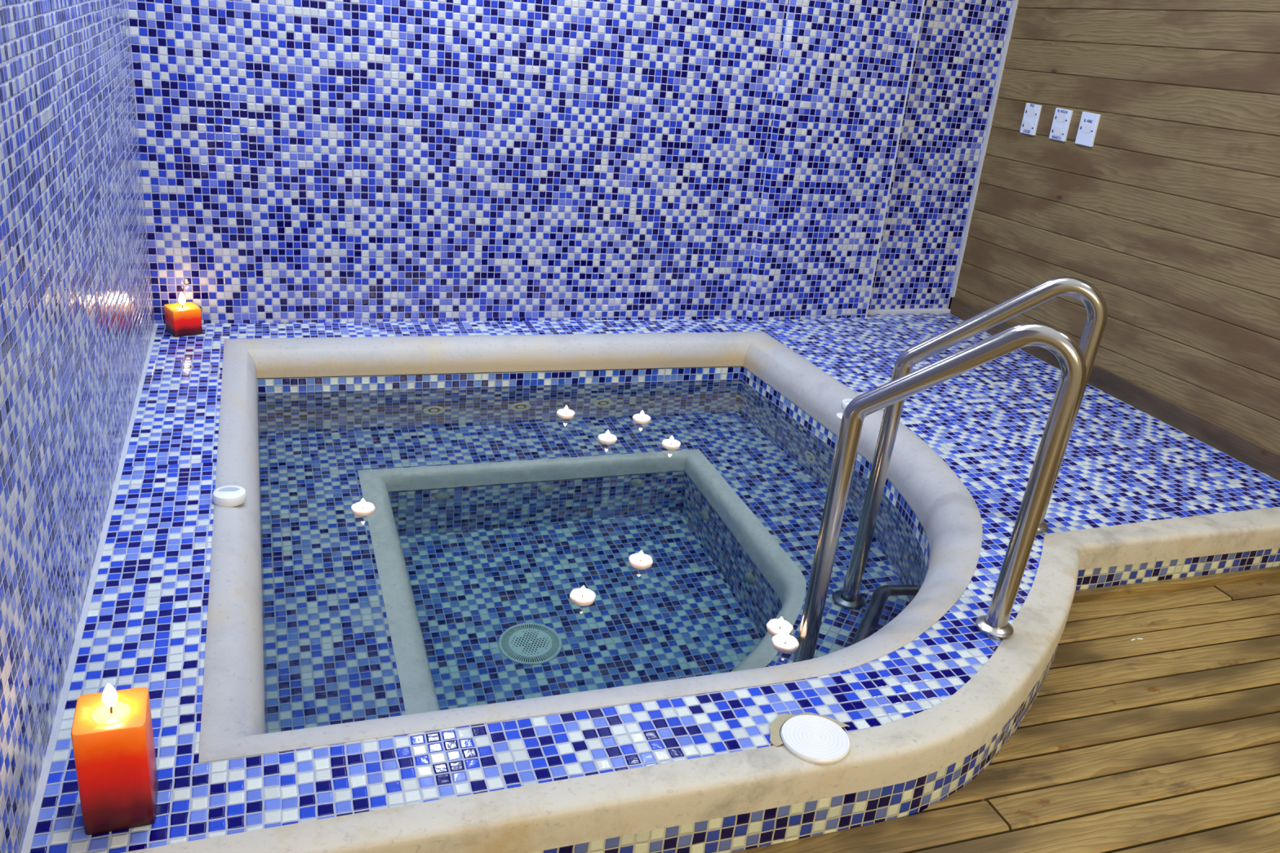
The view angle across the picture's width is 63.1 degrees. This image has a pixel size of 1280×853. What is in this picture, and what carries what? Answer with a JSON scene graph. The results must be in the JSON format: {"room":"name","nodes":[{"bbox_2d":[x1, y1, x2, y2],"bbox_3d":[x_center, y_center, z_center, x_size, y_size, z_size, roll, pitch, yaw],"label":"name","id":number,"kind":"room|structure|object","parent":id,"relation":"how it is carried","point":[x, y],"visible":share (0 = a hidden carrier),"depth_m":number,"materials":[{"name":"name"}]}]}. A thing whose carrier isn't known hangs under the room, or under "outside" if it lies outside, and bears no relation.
{"room":"spa hot tub room","nodes":[
{"label":"spa hot tub room","id":0,"kind":"room"},
{"bbox_2d":[0,0,155,852],"bbox_3d":[-0.808,-1.070,1.129,0.001,3.262,3.905,-3,24,-20],"label":"wall","id":1,"kind":"structure","parent":0,"point":[77,314],"depth_m":1.79,"materials":[{"name":"tile"}]},
{"bbox_2d":[21,323,158,852],"bbox_3d":[-1.201,0.127,2.395,0.013,0.006,2.382,-3,24,-20],"label":"trim","id":2,"kind":"structure","parent":1,"relation":"attached to","point":[30,832],"depth_m":1.83,"materials":[{"name":"white plastic"}]},
{"bbox_2d":[126,0,1013,324],"bbox_3d":[0.043,-1.894,3.338,3.151,3.262,0.072,-3,24,-21],"label":"wall","id":3,"kind":"structure","parent":0,"point":[302,161],"depth_m":3.64,"materials":[{"name":"tile"}]},
{"bbox_2d":[867,307,951,314],"bbox_3d":[1.130,-0.492,4.450,0.445,0.021,0.030,-3,24,-20],"label":"trim","id":4,"kind":"structure","parent":3,"relation":"attached to","point":[930,310],"depth_m":4.44,"materials":[{"name":"grey tile"}]},
{"bbox_2d":[865,0,1018,317],"bbox_3d":[1.292,-1.972,3.820,0.470,3.250,0.024,-6,25,-26],"label":"trim","id":5,"kind":"structure","parent":3,"relation":"attached to","point":[1015,3],"depth_m":4.21,"materials":[{"name":"white plastic"}]},
{"bbox_2d":[257,365,929,733],"bbox_3d":[-0.139,0.548,2.986,1.749,0.825,1.851,-3,24,-20],"label":"wall","id":6,"kind":"structure","parent":0,"point":[353,383],"depth_m":3.55,"materials":[{"name":"tile"}]},
{"bbox_2d":[257,379,925,733],"bbox_3d":[-0.143,0.584,3.001,1.761,0.798,1.864,-3,24,-20],"label":"pool water","id":7,"kind":"object","parent":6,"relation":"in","point":[492,506],"visible":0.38,"depth_m":2.64,"materials":[{"name":"blue liquid"}]},
{"bbox_2d":[351,497,375,515],"bbox_3d":[-0.714,0.209,2.689,0.062,0.054,0.059,5,22,-2],"label":"candle","id":8,"kind":"object","parent":7,"relation":"on","point":[362,508],"visible":0.94,"depth_m":2.68,"materials":[{"name":"beige wax"}]},
{"bbox_2d":[556,405,574,418],"bbox_3d":[-0.243,-0.045,3.421,0.062,0.054,0.059,-3,24,-20],"label":"candle","id":9,"kind":"object","parent":7,"relation":"on","point":[566,413],"visible":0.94,"depth_m":3.41,"materials":[{"name":"beige wax"}]},
{"bbox_2d":[569,586,595,605],"bbox_3d":[-0.132,0.388,2.397,0.059,0.054,0.062,9,23,8],"label":"candle","id":10,"kind":"object","parent":7,"relation":"on","point":[583,596],"visible":0.99,"depth_m":2.39,"materials":[{"name":"beige wax"}]},
{"bbox_2d":[597,430,617,444],"bbox_3d":[-0.102,0.035,3.261,0.059,0.054,0.062,1,23,-11],"label":"candle","id":11,"kind":"object","parent":7,"relation":"on","point":[606,438],"visible":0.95,"depth_m":3.25,"materials":[{"name":"beige wax"}]},
{"bbox_2d":[628,551,653,569],"bbox_3d":[0.002,0.329,2.575,0.062,0.054,0.059,-13,29,-38],"label":"candle","id":12,"kind":"object","parent":7,"relation":"on","point":[641,561],"visible":0.95,"depth_m":2.57,"materials":[{"name":"beige wax"}]},
{"bbox_2d":[632,410,650,423],"bbox_3d":[0.006,-0.029,3.444,0.059,0.054,0.062,18,25,26],"label":"candle","id":13,"kind":"object","parent":7,"relation":"on","point":[642,418],"visible":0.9,"depth_m":3.44,"materials":[{"name":"beige wax"}]},
{"bbox_2d":[662,435,680,449],"bbox_3d":[0.098,0.052,3.269,0.062,0.054,0.059,23,28,35],"label":"candle","id":14,"kind":"object","parent":7,"relation":"on","point":[671,443],"visible":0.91,"depth_m":3.26,"materials":[{"name":"beige wax"}]},
{"bbox_2d":[766,617,793,635],"bbox_3d":[0.316,0.452,2.354,0.059,0.054,0.062,-8,26,-29],"label":"candle","id":15,"kind":"object","parent":7,"relation":"on","point":[775,626],"visible":0.86,"depth_m":2.35,"materials":[{"name":"beige wax"}]},
{"bbox_2d":[771,631,799,653],"bbox_3d":[0.320,0.475,2.299,0.062,0.054,0.059,13,23,17],"label":"candle","id":16,"kind":"object","parent":7,"relation":"on","point":[786,643],"visible":0.98,"depth_m":2.29,"materials":[{"name":"beige wax"}]},
{"bbox_2d":[30,313,1279,852],"bbox_3d":[0.260,0.039,2.969,3.150,0.001,2.478,-3,24,-20],"label":"pool deck","id":17,"kind":"object","parent":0,"point":[146,623],"visible":0.9,"depth_m":2.09,"materials":[{"name":"tile"}]},
{"bbox_2d":[71,683,158,835],"bbox_3d":[-0.730,0.446,1.452,0.090,0.216,0.090,-3,24,-21],"label":"pillar candle","id":18,"kind":"object","parent":17,"relation":"on","point":[112,734],"visible":1,"depth_m":1.42,"materials":[{"name":"wax"}]},
{"bbox_2d":[164,292,202,337],"bbox_3d":[-1.470,-0.368,3.353,0.090,0.133,0.090,-14,29,-39],"label":"pillar candle","id":19,"kind":"object","parent":17,"relation":"on","point":[183,318],"visible":1,"depth_m":3.33,"materials":[{"name":"wax"}]},
{"bbox_2d":[198,332,982,763],"bbox_3d":[-0.085,0.121,2.814,1.960,0.108,2.039,-3,24,-20],"label":"trim","id":20,"kind":"structure","parent":17,"relation":"on","point":[233,724],"depth_m":2.62,"materials":[{"name":"white stone"}]},
{"bbox_2d":[212,485,246,506],"bbox_3d":[-0.927,0.156,2.356,0.072,0.023,0.072,-3,24,-20],"label":"valve","id":21,"kind":"object","parent":20,"relation":"on","point":[226,495],"visible":1,"depth_m":2.34,"materials":[{"name":"white plastic"}]},
{"bbox_2d":[840,398,853,409],"bbox_3d":[0.670,-0.068,3.302,0.066,0.026,0.066,-3,24,-20],"label":"valve","id":22,"kind":"object","parent":20,"relation":"on","point":[845,402],"visible":0.33,"depth_m":3.29,"materials":[{"name":"white plastic"}]},
{"bbox_2d":[836,413,843,419],"bbox_3d":[0.630,-0.033,3.256,0.035,0.007,0.053,-3,24,-20],"label":"tab","id":23,"kind":"object","parent":22,"relation":"attached to","point":[839,415],"visible":0.56,"depth_m":3.25,"materials":[{"name":"white plastic"}]},
{"bbox_2d":[769,712,850,764],"bbox_3d":[0.289,0.529,1.780,0.137,0.016,0.134,9,23,8],"label":"lid","id":24,"kind":"object","parent":17,"relation":"on","point":[814,738],"visible":1,"depth_m":1.77,"materials":[{"name":"white plastic"}]},
{"bbox_2d":[797,322,1086,647],"bbox_3d":[0.564,0.309,2.189,0.466,1.153,0.089,13,23,17],"label":"handrail","id":25,"kind":"object","parent":17,"relation":"attached to","point":[995,625],"visible":0.75,"depth_m":2.05,"materials":[{"name":"silver metal"}]},
{"bbox_2d":[853,276,1107,550],"bbox_3d":[0.796,0.153,2.644,0.494,1.139,0.090,12,23,14],"label":"handrail","id":26,"kind":"object","parent":17,"relation":"attached to","point":[1095,304],"visible":0.65,"depth_m":2.50,"materials":[{"name":"silver metal"}]},
{"bbox_2d":[731,577,1279,852],"bbox_3d":[0.772,0.879,1.487,3.250,0.027,2.118,-3,24,-20],"label":"floor","id":27,"kind":"structure","parent":0,"point":[1167,740],"depth_m":2.07,"materials":[{"name":"brown wood"}]},
{"bbox_2d":[533,547,1279,852],"bbox_3d":[0.606,0.549,2.102,3.193,0.100,0.345,-10,27,-33],"label":"tiled platform side","id":28,"kind":"structure","parent":27,"relation":"on","point":[746,831],"depth_m":1.80,"materials":[{"name":"tile"}]},
{"bbox_2d":[122,506,1279,852],"bbox_3d":[0.603,0.465,2.107,3.217,0.072,0.418,-10,27,-33],"label":"trim","id":29,"kind":"structure","parent":28,"relation":"attached to","point":[553,815],"depth_m":1.71,"materials":[{"name":"stone"}]},
{"bbox_2d":[1071,566,1279,603],"bbox_3d":[1.514,0.407,2.759,0.962,0.028,0.024,-3,24,-20],"label":"trim","id":30,"kind":"structure","parent":28,"relation":"attached to","point":[1212,580],"depth_m":2.70,"materials":[{"name":"brown wood"}]},
{"bbox_2d":[954,0,1279,453],"bbox_3d":[2.169,-1.279,2.170,0.032,3.609,4.030,-3,24,-20],"label":"wall","id":31,"kind":"structure","parent":0,"point":[1171,213],"depth_m":3.48,"materials":[{"name":"brown wood"}]},
{"bbox_2d":[1019,102,1041,135],"bbox_3d":[1.498,-1.180,4.003,0.018,0.111,0.081,-3,24,-20],"label":"light switch","id":32,"kind":"object","parent":31,"relation":"attached to","point":[1032,111],"visible":1,"depth_m":3.99,"materials":[{"name":"white plastic"}]},
{"bbox_2d":[1048,107,1072,141],"bbox_3d":[1.554,-1.116,3.855,0.018,0.111,0.082,-3,24,-20],"label":"light switch","id":33,"kind":"object","parent":31,"relation":"attached to","point":[1062,117],"visible":1,"depth_m":3.85,"materials":[{"name":"white plastic"}]},
{"bbox_2d":[1075,111,1100,146],"bbox_3d":[1.600,-1.064,3.732,0.018,0.112,0.082,-3,24,-20],"label":"light switch","id":34,"kind":"object","parent":31,"relation":"attached to","point":[1089,122],"visible":1,"depth_m":3.72,"materials":[{"name":"white plastic"}]},
{"bbox_2d":[949,297,1279,481],"bbox_3d":[1.643,-0.172,3.736,0.019,0.080,1.832,-3,24,-20],"label":"baseboard","id":35,"kind":"structure","parent":31,"relation":"attached to","point":[1256,455],"depth_m":3.44,"materials":[{"name":"brown wood"}]}
]}

